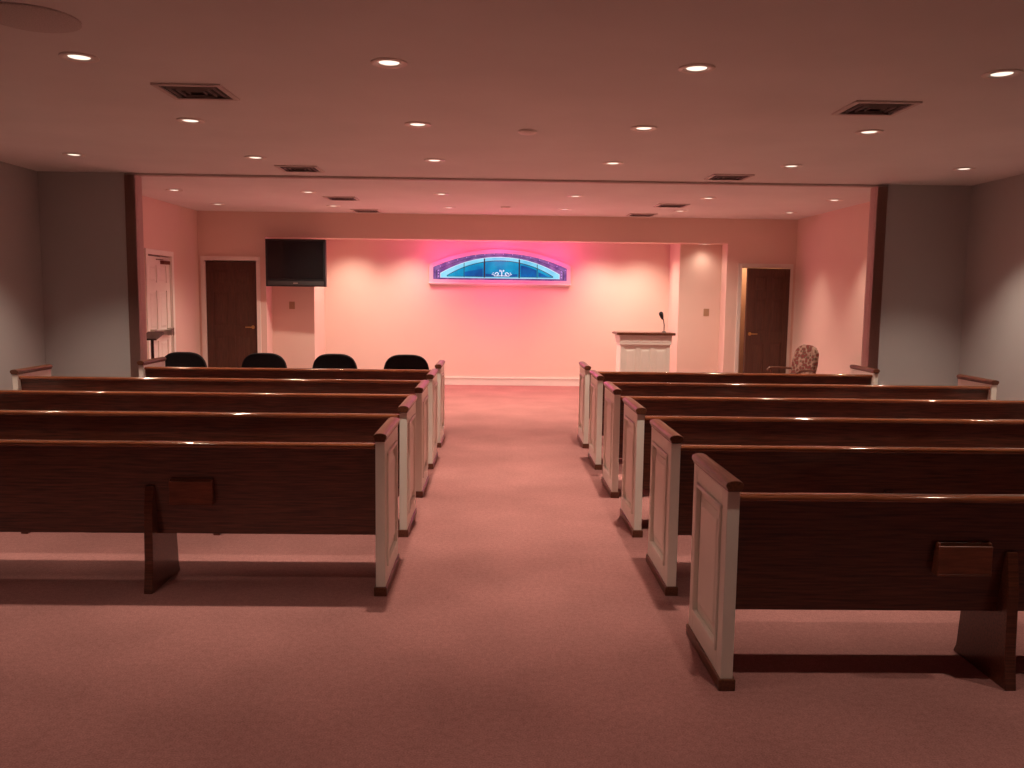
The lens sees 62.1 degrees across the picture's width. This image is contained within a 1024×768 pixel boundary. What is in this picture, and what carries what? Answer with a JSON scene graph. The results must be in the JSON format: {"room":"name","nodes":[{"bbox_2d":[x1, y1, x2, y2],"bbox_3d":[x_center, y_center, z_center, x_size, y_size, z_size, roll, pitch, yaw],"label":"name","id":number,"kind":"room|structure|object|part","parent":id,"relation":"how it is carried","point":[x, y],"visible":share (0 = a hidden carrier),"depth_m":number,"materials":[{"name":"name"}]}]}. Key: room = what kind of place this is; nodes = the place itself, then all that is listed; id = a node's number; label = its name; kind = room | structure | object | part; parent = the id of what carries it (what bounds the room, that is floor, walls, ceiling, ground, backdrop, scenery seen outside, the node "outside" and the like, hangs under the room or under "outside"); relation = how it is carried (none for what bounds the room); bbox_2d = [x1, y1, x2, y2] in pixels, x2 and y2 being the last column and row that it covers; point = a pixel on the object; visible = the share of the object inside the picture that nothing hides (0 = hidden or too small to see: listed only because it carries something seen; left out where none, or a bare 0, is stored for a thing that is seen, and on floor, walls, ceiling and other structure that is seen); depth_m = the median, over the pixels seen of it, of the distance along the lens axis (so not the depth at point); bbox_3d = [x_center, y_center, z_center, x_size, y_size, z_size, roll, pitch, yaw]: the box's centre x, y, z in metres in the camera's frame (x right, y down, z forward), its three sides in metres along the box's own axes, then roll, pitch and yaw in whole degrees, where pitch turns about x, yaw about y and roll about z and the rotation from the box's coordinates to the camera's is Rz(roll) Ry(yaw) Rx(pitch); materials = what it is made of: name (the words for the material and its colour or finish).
{"room":"house of worship","nodes":[
{"label":"house of worship","id":0,"kind":"room"},
{"bbox_2d":[0,161,45,389],"bbox_3d":[-5.056,-0.253,3.328,0.150,2.820,11.850,1,6,-1],"label":"wall","id":1,"kind":"structure","parent":0,"point":[22,335],"depth_m":8.76,"materials":[{"name":"grey paint"}]},
{"bbox_2d":[142,196,199,358],"bbox_3d":[-5.000,-1.159,12.008,0.150,2.820,5.300,1,6,-1],"label":"wall","id":2,"kind":"structure","parent":0,"point":[170,227],"depth_m":12.66,"materials":[{"name":"paint"}]},
{"bbox_2d":[144,248,175,358],"bbox_3d":[-4.993,-0.804,11.935,0.170,2.130,0.980,1,6,-1],"label":"door frame","id":3,"kind":"structure","parent":2,"relation":"attached to","point":[147,251],"depth_m":12.09,"materials":[{"name":"white paint"}]},
{"bbox_2d":[148,256,173,357],"bbox_3d":[-4.936,-0.764,11.940,0.115,2.030,0.830,1,6,-1],"label":"door","id":4,"kind":"structure","parent":2,"relation":"in","point":[159,279],"depth_m":11.95,"materials":[{"name":"white paint"}]},
{"bbox_2d":[224,238,766,377],"bbox_3d":[-0.232,-1.346,14.386,9.770,2.820,1.000,1,6,-1],"label":"wall","id":5,"kind":"structure","parent":0,"point":[378,303],"depth_m":14.72,"materials":[{"name":"paint"}]},
{"bbox_2d":[289,302,294,308],"bbox_3d":[-3.578,-1.280,13.821,0.090,0.120,0.020,1,6,-1],"label":"wall switch","id":6,"kind":"object","parent":5,"relation":"attached to","point":[291,304],"visible":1,"depth_m":13.82,"materials":[{"name":"beige plastic"}]},
{"bbox_2d":[265,239,326,286],"bbox_3d":[-3.351,-1.908,13.460,0.940,0.730,0.565,1,6,2],"label":"television","id":7,"kind":"object","parent":5,"relation":"attached to","point":[289,262],"visible":1,"depth_m":13.19,"materials":[{"name":"black plastic"}]},
{"bbox_2d":[428,282,570,286],"bbox_3d":[-0.208,-1.718,14.665,2.460,0.053,0.070,1,6,-1],"label":"window sill","id":8,"kind":"structure","parent":5,"relation":"attached to","point":[431,283],"depth_m":14.64,"materials":[{"name":"white paint"}]},
{"bbox_2d":[429,249,570,283],"bbox_3d":[-0.204,-2.031,14.642,2.440,0.570,0.050,1,6,-1],"label":"window","id":9,"kind":"structure","parent":5,"relation":"in","point":[492,265],"depth_m":14.64,"materials":[{"name":"glass"}]},
{"bbox_3d":[-0.205,-1.984,14.657,1.820,0.275,0.020,1,6,-1],"label":"glass","id":10,"kind":"part","parent":9,"relation":"part of","materials":[{"name":"blue glass"}]},
{"bbox_3d":[-0.205,-2.004,14.650,2.060,0.365,0.030,1,6,-1],"label":"arch glass","id":11,"kind":"part","parent":9,"relation":"part of","materials":[{"name":"teal glass"}]},
{"bbox_3d":[-0.101,-1.945,14.653,1.430,0.200,0.006,1,6,-1],"label":"blue glass","id":12,"kind":"part","parent":9,"relation":"part of","materials":[{"name":"blue glass"}]},
{"bbox_2d":[444,377,578,385],"bbox_3d":[-0.268,-0.002,14.441,7.310,0.135,0.870,1,6,-1],"label":"baseboard","id":13,"kind":"structure","parent":5,"relation":"attached to","point":[447,380],"depth_m":14.86,"materials":[{"name":"white paint"}]},
{"bbox_2d":[703,309,708,315],"bbox_3d":[3.190,-1.175,13.952,0.090,0.120,0.020,1,6,-1],"label":"wall switch","id":14,"kind":"object","parent":5,"relation":"attached to","point":[706,311],"visible":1,"depth_m":13.95,"materials":[{"name":"beige plastic"}]},
{"bbox_2d":[197,211,797,372],"bbox_3d":[-0.220,-1.275,13.715,9.470,2.820,0.350,1,6,-1],"label":"wall","id":15,"kind":"structure","parent":0,"point":[219,233],"depth_m":13.44,"materials":[{"name":"paint"}]},
{"bbox_2d":[200,256,261,366],"bbox_3d":[-4.453,-0.970,13.637,0.930,2.120,0.320,1,6,-1],"label":"door frame","id":16,"kind":"structure","parent":15,"relation":"attached to","point":[202,258],"depth_m":13.44,"materials":[{"name":"white paint"}]},
{"bbox_2d":[206,261,257,367],"bbox_3d":[-4.451,-0.923,13.523,0.800,2.030,0.096,1,6,-1],"label":"door","id":17,"kind":"structure","parent":15,"relation":"in","point":[231,296],"depth_m":13.51,"materials":[{"name":"brown wood"}]},
{"bbox_2d":[734,263,793,372],"bbox_3d":[4.030,-0.877,13.797,0.880,2.120,0.320,1,6,-1],"label":"door frame","id":18,"kind":"structure","parent":15,"relation":"attached to","point":[740,265],"depth_m":13.59,"materials":[{"name":"white paint"}]},
{"bbox_2d":[743,268,789,372],"bbox_3d":[4.056,-0.812,13.520,0.750,2.030,0.096,-1,6,-15],"label":"door","id":19,"kind":"structure","parent":15,"relation":"in","point":[767,290],"depth_m":13.51,"materials":[{"name":"brown wood"}]},
{"bbox_2d":[37,171,971,385],"bbox_3d":[-0.048,-0.821,9.391,10.380,2.820,0.150,1,6,-1],"label":"wall","id":20,"kind":"structure","parent":0,"point":[82,214],"depth_m":9.28,"materials":[{"name":"grey paint"}]},
{"bbox_2d":[0,385,1023,767],"bbox_3d":[-0.029,0.972,6.286,12.200,0.100,17.700,1,6,-1],"label":"floor","id":21,"kind":"structure","parent":0,"point":[521,622],"depth_m":3.74,"materials":[{"name":"carpet"}]},
{"bbox_2d":[146,331,163,358],"bbox_3d":[-4.334,-0.091,10.271,0.320,1.074,0.320,1,6,-1],"label":"stand","id":22,"kind":"object","parent":21,"relation":"on","point":[151,335],"visible":0.33,"depth_m":10.22,"materials":[{"name":"brown wood"}]},
{"bbox_2d":[165,352,206,366],"bbox_3d":[-3.729,0.051,9.904,0.517,0.885,0.585,1,6,-1],"label":"upholstered chair","id":23,"kind":"object","parent":21,"relation":"on","point":[175,359],"visible":0.25,"depth_m":9.60,"materials":[{"name":"black fabric"}]},
{"bbox_2d":[0,417,399,595],"bbox_3d":[-2.520,0.628,4.642,3.741,0.860,0.596,1,6,-1],"label":"pew","id":24,"kind":"object","parent":21,"relation":"on","point":[160,490],"visible":1,"depth_m":4.43,"materials":[{"name":"brown wood"}]},
{"bbox_3d":[-2.512,0.303,4.373,3.640,0.032,0.062,1,6,-1],"label":"rail","id":25,"kind":"part","parent":24,"relation":"part of","materials":[{"name":"brown wood"}]},
{"bbox_3d":[-2.515,0.545,4.433,3.640,0.480,0.089,1,6,-1],"label":"backrest","id":26,"kind":"part","parent":24,"relation":"part of","materials":[{"name":"brown wood"}]},
{"bbox_3d":[-0.686,0.648,4.678,0.068,0.770,0.570,1,6,-1],"label":"panel","id":27,"kind":"part","parent":24,"relation":"part of","materials":[{"name":"white paint"}]},
{"bbox_2d":[0,395,416,536],"bbox_3d":[-2.539,0.515,5.722,3.741,0.860,0.596,1,6,-1],"label":"pew","id":28,"kind":"object","parent":21,"relation":"on","point":[14,424],"visible":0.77,"depth_m":5.47,"materials":[{"name":"brown wood"}]},
{"bbox_3d":[-2.534,0.432,5.513,3.640,0.480,0.089,1,6,-1],"label":"backrest","id":29,"kind":"part","parent":28,"relation":"part of","materials":[{"name":"brown wood"}]},
{"bbox_3d":[-2.531,0.190,5.453,3.640,0.032,0.062,1,6,-1],"label":"rail","id":30,"kind":"part","parent":28,"relation":"part of","materials":[{"name":"brown wood"}]},
{"bbox_3d":[-0.705,0.535,5.758,0.068,0.770,0.570,1,6,-1],"label":"panel","id":31,"kind":"part","parent":28,"relation":"part of","materials":[{"name":"white paint"}]},
{"bbox_2d":[0,380,428,497],"bbox_3d":[-2.559,0.402,6.802,3.741,0.860,0.596,1,6,-1],"label":"pew","id":32,"kind":"object","parent":21,"relation":"on","point":[9,399],"visible":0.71,"depth_m":6.54,"materials":[{"name":"brown wood"}]},
{"bbox_3d":[-2.554,0.319,6.593,3.640,0.480,0.089,1,6,-1],"label":"backrest","id":33,"kind":"part","parent":32,"relation":"part of","materials":[{"name":"brown wood"}]},
{"bbox_3d":[-2.550,0.076,6.532,3.640,0.032,0.062,1,6,-1],"label":"rail","id":34,"kind":"part","parent":32,"relation":"part of","materials":[{"name":"brown wood"}]},
{"bbox_3d":[-0.724,0.422,6.838,0.068,0.770,0.570,1,6,-1],"label":"panel","id":35,"kind":"part","parent":32,"relation":"part of","materials":[{"name":"white paint"}]},
{"bbox_2d":[10,364,437,468],"bbox_3d":[-2.578,0.289,7.882,3.741,0.860,0.596,1,6,-1],"label":"pew","id":36,"kind":"object","parent":21,"relation":"on","point":[39,377],"visible":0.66,"depth_m":7.61,"materials":[{"name":"brown wood"}]},
{"bbox_3d":[-4.412,0.269,7.848,0.068,0.770,0.570,1,6,-1],"label":"panel","id":37,"kind":"part","parent":36,"relation":"part of","materials":[{"name":"white paint"}]},
{"bbox_3d":[-2.573,0.205,7.673,3.640,0.480,0.089,1,6,-1],"label":"backrest","id":38,"kind":"part","parent":36,"relation":"part of","materials":[{"name":"brown wood"}]},
{"bbox_3d":[-2.569,-0.037,7.612,3.640,0.032,0.062,1,6,-1],"label":"rail","id":39,"kind":"part","parent":36,"relation":"part of","materials":[{"name":"brown wood"}]},
{"bbox_3d":[-0.743,0.309,7.917,0.068,0.770,0.570,1,6,-1],"label":"panel","id":40,"kind":"part","parent":36,"relation":"part of","materials":[{"name":"white paint"}]},
{"bbox_2d":[241,353,286,367],"bbox_3d":[-2.828,0.061,9.921,0.517,0.885,0.585,1,6,-2],"label":"upholstered chair","id":41,"kind":"object","parent":21,"relation":"on","point":[255,360],"visible":0.25,"depth_m":9.62,"materials":[{"name":"black fabric"}]},
{"bbox_2d":[137,357,444,447],"bbox_3d":[-2.267,0.180,8.968,3.081,0.860,0.596,1,6,-1],"label":"pew","id":42,"kind":"object","parent":21,"relation":"on","point":[155,367],"visible":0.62,"depth_m":8.70,"materials":[{"name":"brown wood"}]},
{"bbox_3d":[-3.772,0.163,8.940,0.068,0.770,0.570,1,6,-1],"label":"panel","id":43,"kind":"part","parent":42,"relation":"part of","materials":[{"name":"white paint"}]},
{"bbox_3d":[-2.262,0.096,8.759,2.980,0.480,0.089,1,6,-1],"label":"backrest","id":44,"kind":"part","parent":42,"relation":"part of","materials":[{"name":"brown wood"}]},
{"bbox_3d":[-2.258,-0.146,8.699,2.980,0.032,0.062,1,6,-1],"label":"rail","id":45,"kind":"part","parent":42,"relation":"part of","materials":[{"name":"brown wood"}]},
{"bbox_3d":[-0.762,0.196,8.997,0.068,0.770,0.570,1,6,-1],"label":"panel","id":46,"kind":"part","parent":42,"relation":"part of","materials":[{"name":"white paint"}]},
{"bbox_2d":[312,354,356,368],"bbox_3d":[-2.020,0.070,9.936,0.517,0.885,0.585,1,6,0],"label":"upholstered chair","id":47,"kind":"object","parent":21,"relation":"on","point":[327,361],"visible":0.27,"depth_m":9.63,"materials":[{"name":"black fabric"}]},
{"bbox_2d":[384,354,428,369],"bbox_3d":[-1.218,0.079,9.951,0.526,0.885,0.585,0,6,-3],"label":"upholstered chair","id":48,"kind":"object","parent":21,"relation":"on","point":[415,362],"visible":0.27,"depth_m":9.64,"materials":[{"name":"black fabric"}]},
{"bbox_2d":[612,331,675,371],"bbox_3d":[1.818,-0.185,11.879,0.800,1.085,0.520,1,6,-1],"label":"pulpit","id":49,"kind":"object","parent":21,"relation":"on","point":[635,351],"visible":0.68,"depth_m":11.65,"materials":[{"name":"white paint"}]},
{"bbox_3d":[1.824,-0.625,11.831,0.738,0.130,0.454,1,6,-1],"label":"cornice","id":50,"kind":"part","parent":49,"relation":"part of","materials":[{"name":"white paint"}]},
{"bbox_2d":[659,312,665,332],"bbox_3d":[2.073,-0.854,11.713,0.111,0.290,0.064,1,6,-1],"label":"microphone","id":51,"kind":"object","parent":49,"relation":"on","point":[661,314],"visible":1,"depth_m":11.70,"materials":[{"name":"black plastic"}]},
{"bbox_2d":[577,361,879,447],"bbox_3d":[2.261,0.226,9.088,3.061,0.860,0.596,1,6,-1],"label":"pew","id":52,"kind":"object","parent":21,"relation":"on","point":[860,375],"visible":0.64,"depth_m":8.82,"materials":[{"name":"brown wood"}]},
{"bbox_3d":[0.767,0.209,9.061,0.068,0.770,0.570,1,6,-1],"label":"panel","id":53,"kind":"part","parent":52,"relation":"part of","materials":[{"name":"white paint"}]},
{"bbox_3d":[2.266,0.142,8.880,2.960,0.480,0.089,1,6,-1],"label":"backrest","id":54,"kind":"part","parent":52,"relation":"part of","materials":[{"name":"brown wood"}]},
{"bbox_3d":[2.270,-0.100,8.819,2.960,0.032,0.062,1,6,-1],"label":"rail","id":55,"kind":"part","parent":52,"relation":"part of","materials":[{"name":"brown wood"}]},
{"bbox_3d":[3.756,0.242,9.117,0.068,0.770,0.570,1,6,-1],"label":"panel","id":56,"kind":"part","parent":52,"relation":"part of","materials":[{"name":"white paint"}]},
{"bbox_2d":[766,345,818,373],"bbox_3d":[3.761,-0.046,11.446,0.604,0.958,0.596,-2,7,-25],"label":"armchair","id":57,"kind":"object","parent":21,"relation":"on","point":[805,358],"visible":0.41,"depth_m":11.47,"materials":[{"name":"fabric"}]},
{"bbox_3d":[3.658,-0.118,11.668,0.385,0.252,0.050,-1,6,-15],"label":"arm","id":58,"kind":"part","parent":57,"relation":"part of","materials":[{"name":"brown wood"}]},
{"bbox_3d":[3.962,-0.253,11.517,0.080,0.560,0.430,9,2,-26],"label":"backrest","id":59,"kind":"part","parent":57,"relation":"part of","materials":[{"name":"fabric"}]},
{"bbox_3d":[3.870,-0.068,11.217,0.385,0.252,0.050,-3,7,-34],"label":"arm","id":60,"kind":"part","parent":57,"relation":"part of","materials":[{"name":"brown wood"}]},
{"bbox_2d":[588,370,998,469],"bbox_3d":[2.580,0.342,8.014,3.661,0.860,0.596,1,6,-1],"label":"pew","id":61,"kind":"object","parent":21,"relation":"on","point":[969,387],"visible":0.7,"depth_m":7.74,"materials":[{"name":"brown wood"}]},
{"bbox_3d":[0.786,0.322,7.981,0.068,0.770,0.570,1,6,-1],"label":"panel","id":62,"kind":"part","parent":61,"relation":"part of","materials":[{"name":"white paint"}]},
{"bbox_3d":[2.585,0.259,7.805,3.560,0.480,0.089,1,6,-1],"label":"backrest","id":63,"kind":"part","parent":61,"relation":"part of","materials":[{"name":"brown wood"}]},
{"bbox_3d":[2.589,0.017,7.745,3.560,0.032,0.062,1,6,-1],"label":"rail","id":64,"kind":"part","parent":61,"relation":"part of","materials":[{"name":"brown wood"}]},
{"bbox_3d":[4.375,0.362,8.049,0.068,0.770,0.570,1,6,-1],"label":"panel","id":65,"kind":"part","parent":61,"relation":"part of","materials":[{"name":"white paint"}]},
{"bbox_2d":[601,381,1023,497],"bbox_3d":[2.640,0.456,6.935,3.741,0.860,0.596,1,6,-1],"label":"pew","id":66,"kind":"object","parent":21,"relation":"on","point":[613,403],"visible":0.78,"depth_m":6.66,"materials":[{"name":"brown wood"}]},
{"bbox_3d":[0.805,0.435,6.901,0.068,0.770,0.570,1,6,-1],"label":"panel","id":67,"kind":"part","parent":66,"relation":"part of","materials":[{"name":"white paint"}]},
{"bbox_3d":[2.644,0.372,6.726,3.640,0.480,0.089,1,6,-1],"label":"backrest","id":68,"kind":"part","parent":66,"relation":"part of","materials":[{"name":"brown wood"}]},
{"bbox_3d":[2.648,0.130,6.666,3.640,0.032,0.062,1,6,-1],"label":"rail","id":69,"kind":"part","parent":66,"relation":"part of","materials":[{"name":"brown wood"}]},
{"bbox_2d":[620,397,1023,537],"bbox_3d":[2.659,0.569,5.855,3.741,0.860,0.596,1,6,-1],"label":"pew","id":70,"kind":"object","parent":21,"relation":"on","point":[695,430],"visible":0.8,"depth_m":5.59,"materials":[{"name":"brown wood"}]},
{"bbox_3d":[0.824,0.549,5.821,0.068,0.770,0.570,1,6,-1],"label":"panel","id":71,"kind":"part","parent":70,"relation":"part of","materials":[{"name":"white paint"}]},
{"bbox_3d":[2.664,0.485,5.646,3.640,0.480,0.089,1,6,-1],"label":"backrest","id":72,"kind":"part","parent":70,"relation":"part of","materials":[{"name":"brown wood"}]},
{"bbox_3d":[2.667,0.243,5.586,3.640,0.032,0.062,1,6,-1],"label":"rail","id":73,"kind":"part","parent":70,"relation":"part of","materials":[{"name":"brown wood"}]},
{"bbox_2d":[646,419,1023,595],"bbox_3d":[2.678,0.682,4.775,3.741,0.860,0.596,1,6,-1],"label":"pew","id":74,"kind":"object","parent":21,"relation":"on","point":[761,468],"visible":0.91,"depth_m":4.51,"materials":[{"name":"brown wood"}]},
{"bbox_3d":[0.843,0.662,4.741,0.068,0.770,0.570,1,6,-1],"label":"panel","id":75,"kind":"part","parent":74,"relation":"part of","materials":[{"name":"white paint"}]},
{"bbox_3d":[2.683,0.598,4.566,3.640,0.480,0.089,1,6,-1],"label":"backrest","id":76,"kind":"part","parent":74,"relation":"part of","materials":[{"name":"brown wood"}]},
{"bbox_3d":[2.687,0.356,4.506,3.640,0.032,0.062,1,6,-1],"label":"rail","id":77,"kind":"part","parent":74,"relation":"part of","materials":[{"name":"brown wood"}]},
{"bbox_2d":[686,453,1023,690],"bbox_3d":[2.697,0.795,3.695,3.741,0.860,0.596,1,6,-1],"label":"pew","id":78,"kind":"object","parent":21,"relation":"on","point":[964,553],"visible":1,"depth_m":3.45,"materials":[{"name":"brown wood"}]},
{"bbox_3d":[0.863,0.775,3.661,0.068,0.770,0.570,1,6,-1],"label":"panel","id":79,"kind":"part","parent":78,"relation":"part of","materials":[{"name":"white paint"}]},
{"bbox_3d":[2.702,0.712,3.486,3.640,0.480,0.089,1,6,-1],"label":"backrest","id":80,"kind":"part","parent":78,"relation":"part of","materials":[{"name":"brown wood"}]},
{"bbox_3d":[2.706,0.469,3.426,3.640,0.032,0.062,1,6,-1],"label":"rail","id":81,"kind":"part","parent":78,"relation":"part of","materials":[{"name":"brown wood"}]},
{"bbox_2d":[0,0,1023,219],"bbox_3d":[0.008,-1.932,5.982,12.200,0.100,17.700,1,6,-1],"label":"ceiling","id":82,"kind":"structure","parent":0,"point":[580,74],"depth_m":5.44,"materials":[{"name":"paint"}]},
{"bbox_2d":[0,2,81,32],"bbox_3d":[-2.226,-1.690,3.937,0.420,0.014,0.420,1,6,-1],"label":"ceiling speaker","id":83,"kind":"object","parent":82,"relation":"attached to","point":[22,16],"visible":1,"depth_m":3.92},
{"bbox_2d":[62,153,85,156],"bbox_3d":[-4.077,-2.132,7.910,0.200,0.010,0.200,1,6,-1],"label":"recessed light","id":84,"kind":"object","parent":82,"relation":"in","point":[65,154],"visible":1,"depth_m":7.89,"materials":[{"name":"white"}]},
{"bbox_2d":[58,52,99,62],"bbox_3d":[-2.338,-1.762,4.591,0.200,0.010,0.200,1,6,-1],"label":"recessed light","id":85,"kind":"object","parent":82,"relation":"in","point":[79,57],"visible":1,"depth_m":4.58,"materials":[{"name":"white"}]},
{"bbox_2d":[166,189,182,191],"bbox_3d":[-4.204,-2.413,10.584,0.200,0.010,0.200,1,6,-1],"label":"recessed light","id":86,"kind":"object","parent":82,"relation":"in","point":[176,190],"visible":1,"depth_m":10.58,"materials":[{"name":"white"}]},
{"bbox_2d":[176,118,204,123],"bbox_3d":[-2.368,-1.937,6.261,0.200,0.010,0.200,1,6,-1],"label":"recessed light","id":87,"kind":"object","parent":82,"relation":"in","point":[182,120],"visible":1,"depth_m":6.25,"materials":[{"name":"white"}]},
{"bbox_2d":[150,83,239,100],"bbox_3d":[-1.981,-1.832,5.344,0.420,0.018,0.400,1,6,-1],"label":"ceiling vent","id":88,"kind":"object","parent":82,"relation":"in","point":[177,91],"visible":1,"depth_m":5.32,"materials":[{"name":"metal"}]},
{"bbox_2d":[244,156,266,159],"bbox_3d":[-2.397,-2.113,7.942,0.200,0.010,0.200,1,6,-1],"label":"recessed light","id":89,"kind":"object","parent":82,"relation":"in","point":[246,157],"visible":1,"depth_m":7.93,"materials":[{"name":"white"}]},
{"bbox_2d":[274,165,324,172],"bbox_3d":[-2.149,-2.176,8.614,0.420,0.018,0.400,1,6,-1],"label":"ceiling vent","id":90,"kind":"object","parent":82,"relation":"in","point":[285,168],"visible":1,"depth_m":8.56,"materials":[{"name":"metal"}]},
{"bbox_2d":[300,191,315,193],"bbox_3d":[-2.545,-2.394,10.615,0.200,0.010,0.200,1,6,-1],"label":"recessed light","id":91,"kind":"object","parent":82,"relation":"in","point":[308,192],"visible":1,"depth_m":10.61,"materials":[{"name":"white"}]},
{"bbox_2d":[323,196,359,200],"bbox_3d":[-2.256,-2.455,11.268,0.420,0.018,0.400,1,6,-1],"label":"ceiling vent","id":92,"kind":"object","parent":82,"relation":"in","point":[331,198],"visible":1,"depth_m":11.18,"materials":[{"name":"metal"}]},
{"bbox_2d":[350,209,381,212],"bbox_3d":[-2.216,-2.626,12.910,0.420,0.018,0.400,1,6,-1],"label":"ceiling vent","id":93,"kind":"object","parent":82,"relation":"in","point":[353,210],"visible":1,"depth_m":12.81,"materials":[{"name":"metal"}]},
{"bbox_2d":[371,57,407,68],"bbox_3d":[-0.668,-1.744,4.622,0.200,0.010,0.200,1,6,-1],"label":"recessed light","id":94,"kind":"object","parent":82,"relation":"in","point":[383,62],"visible":1,"depth_m":4.61,"materials":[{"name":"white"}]},
{"bbox_2d":[404,121,430,127],"bbox_3d":[-0.698,-1.919,6.293,0.200,0.010,0.200,1,6,-1],"label":"recessed light","id":95,"kind":"object","parent":82,"relation":"in","point":[415,124],"visible":1,"depth_m":6.28,"materials":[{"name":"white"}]},
{"bbox_2d":[424,158,444,162],"bbox_3d":[-0.728,-2.095,7.974,0.200,0.010,0.200,1,6,-1],"label":"recessed light","id":96,"kind":"object","parent":82,"relation":"in","point":[432,160],"visible":1,"depth_m":7.96,"materials":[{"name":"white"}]},
{"bbox_2d":[434,193,448,195],"bbox_3d":[-0.885,-2.376,10.646,0.200,0.010,0.200,1,6,-1],"label":"recessed light","id":97,"kind":"object","parent":82,"relation":"in","point":[440,194],"visible":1,"depth_m":10.64,"materials":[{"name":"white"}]},
{"bbox_2d":[125,173,886,187],"bbox_3d":[-0.030,-2.210,9.231,8.240,0.024,0.080,1,6,-1],"label":"ceiling track","id":98,"kind":"object","parent":82,"relation":"attached to","point":[137,174],"visible":0.86,"depth_m":9.20,"materials":[{"name":"paint"}]},
{"bbox_2d":[124,175,146,376],"bbox_3d":[-4.102,-0.856,9.300,0.130,2.784,0.180,1,6,-1],"label":"partition","id":99,"kind":"object","parent":98,"relation":"hanging from","point":[134,240],"depth_m":9.21,"materials":[{"name":"wood"}]},
{"bbox_2d":[861,187,887,368],"bbox_3d":[4.006,-0.767,9.454,0.130,2.784,0.180,1,6,-1],"label":"partition","id":100,"kind":"object","parent":98,"relation":"hanging from","point":[878,196],"depth_m":9.36,"materials":[{"name":"wood"}]},
{"bbox_2d":[518,129,536,134],"bbox_3d":[0.119,-1.918,6.489,0.140,0.031,0.140,1,6,-1],"label":"smoke detector","id":101,"kind":"object","parent":82,"relation":"attached to","point":[521,131],"visible":1,"depth_m":6.44,"materials":[{"name":"white plastic"}]},
{"bbox_2d":[567,195,582,197],"bbox_3d":[0.794,-2.357,10.678,0.200,0.010,0.200,1,6,-1],"label":"recessed light","id":102,"kind":"object","parent":82,"relation":"in","point":[573,196],"visible":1,"depth_m":10.67,"materials":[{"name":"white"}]},
{"bbox_2d":[602,161,623,165],"bbox_3d":[0.952,-2.076,8.005,0.200,0.010,0.200,1,6,-1],"label":"recessed light","id":103,"kind":"object","parent":82,"relation":"in","point":[611,163],"visible":1,"depth_m":7.99,"materials":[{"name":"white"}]},
{"bbox_2d":[626,213,657,216],"bbox_3d":[1.984,-2.579,12.989,0.420,0.018,0.400,1,6,-1],"label":"ceiling vent","id":104,"kind":"object","parent":82,"relation":"in","point":[630,214],"visible":1,"depth_m":12.95,"materials":[{"name":"metal"}]},
{"bbox_2d":[630,125,657,131],"bbox_3d":[0.982,-1.900,6.325,0.200,0.010,0.200,1,6,-1],"label":"recessed light","id":105,"kind":"object","parent":82,"relation":"in","point":[642,128],"visible":1,"depth_m":6.31,"materials":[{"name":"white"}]},
{"bbox_2d":[654,203,689,207],"bbox_3d":[2.178,-2.432,11.600,0.420,0.018,0.400,1,6,-1],"label":"ceiling vent","id":106,"kind":"object","parent":82,"relation":"in","point":[668,205],"visible":1,"depth_m":11.51,"materials":[{"name":"metal"}]},
{"bbox_2d":[678,63,714,73],"bbox_3d":[1.011,-1.725,4.654,0.200,0.010,0.200,1,6,-1],"label":"recessed light","id":107,"kind":"object","parent":82,"relation":"in","point":[694,68],"visible":1,"depth_m":4.64,"materials":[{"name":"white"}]},
{"bbox_2d":[700,197,715,199],"bbox_3d":[2.474,-2.339,10.710,0.200,0.010,0.200,1,6,-1],"label":"recessed light","id":108,"kind":"object","parent":82,"relation":"in","point":[705,198],"visible":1,"depth_m":10.71,"materials":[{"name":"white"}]},
{"bbox_2d":[704,174,754,180],"bbox_3d":[2.248,-2.140,8.816,0.420,0.018,0.400,1,6,-1],"label":"ceiling vent","id":109,"kind":"object","parent":82,"relation":"in","point":[722,177],"visible":1,"depth_m":8.77,"materials":[{"name":"metal"}]},
{"bbox_2d":[780,164,801,167],"bbox_3d":[2.641,-2.058,8.037,0.200,0.010,0.200,1,6,-1],"label":"recessed light","id":110,"kind":"object","parent":82,"relation":"in","point":[788,165],"visible":1,"depth_m":8.02,"materials":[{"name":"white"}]},
{"bbox_2d":[826,199,842,200],"bbox_3d":[4.074,-2.321,10.740,0.200,0.010,0.200,1,6,-1],"label":"recessed light","id":111,"kind":"object","parent":82,"relation":"in","point":[828,199],"visible":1,"depth_m":10.71,"materials":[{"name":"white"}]},
{"bbox_2d":[855,129,883,134],"bbox_3d":[2.671,-1.881,6.357,0.200,0.010,0.200,1,6,-1],"label":"recessed light","id":112,"kind":"object","parent":82,"relation":"in","point":[867,131],"visible":1,"depth_m":6.34,"materials":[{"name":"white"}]},
{"bbox_2d":[832,100,922,115],"bbox_3d":[2.375,-1.798,5.556,0.420,0.018,0.400,1,6,-1],"label":"ceiling vent","id":113,"kind":"object","parent":82,"relation":"in","point":[858,107],"visible":1,"depth_m":5.52,"materials":[{"name":"metal"}]},
{"bbox_2d":[952,167,975,170],"bbox_3d":[4.291,-2.039,8.069,0.200,0.010,0.200,1,6,-1],"label":"recessed light","id":114,"kind":"object","parent":82,"relation":"in","point":[960,168],"visible":1,"depth_m":8.05,"materials":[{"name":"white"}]},
{"bbox_2d":[981,69,1022,79],"bbox_3d":[2.701,-1.706,4.686,0.200,0.010,0.200,1,6,-1],"label":"recessed light","id":115,"kind":"object","parent":82,"relation":"in","point":[1002,73],"visible":1,"depth_m":4.67,"materials":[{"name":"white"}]},
{"bbox_2d":[791,202,869,373],"bbox_3d":[4.617,-1.053,12.190,0.150,2.820,5.300,1,6,-1],"label":"wall","id":116,"kind":"structure","parent":0,"point":[828,314],"depth_m":12.05,"materials":[{"name":"paint"}]},
{"bbox_2d":[959,174,1023,399],"bbox_3d":[5.171,-0.140,3.521,0.150,2.820,11.850,1,6,-1],"label":"wall","id":117,"kind":"structure","parent":0,"point":[992,337],"depth_m":8.78,"materials":[{"name":"grey paint"}]}
]}

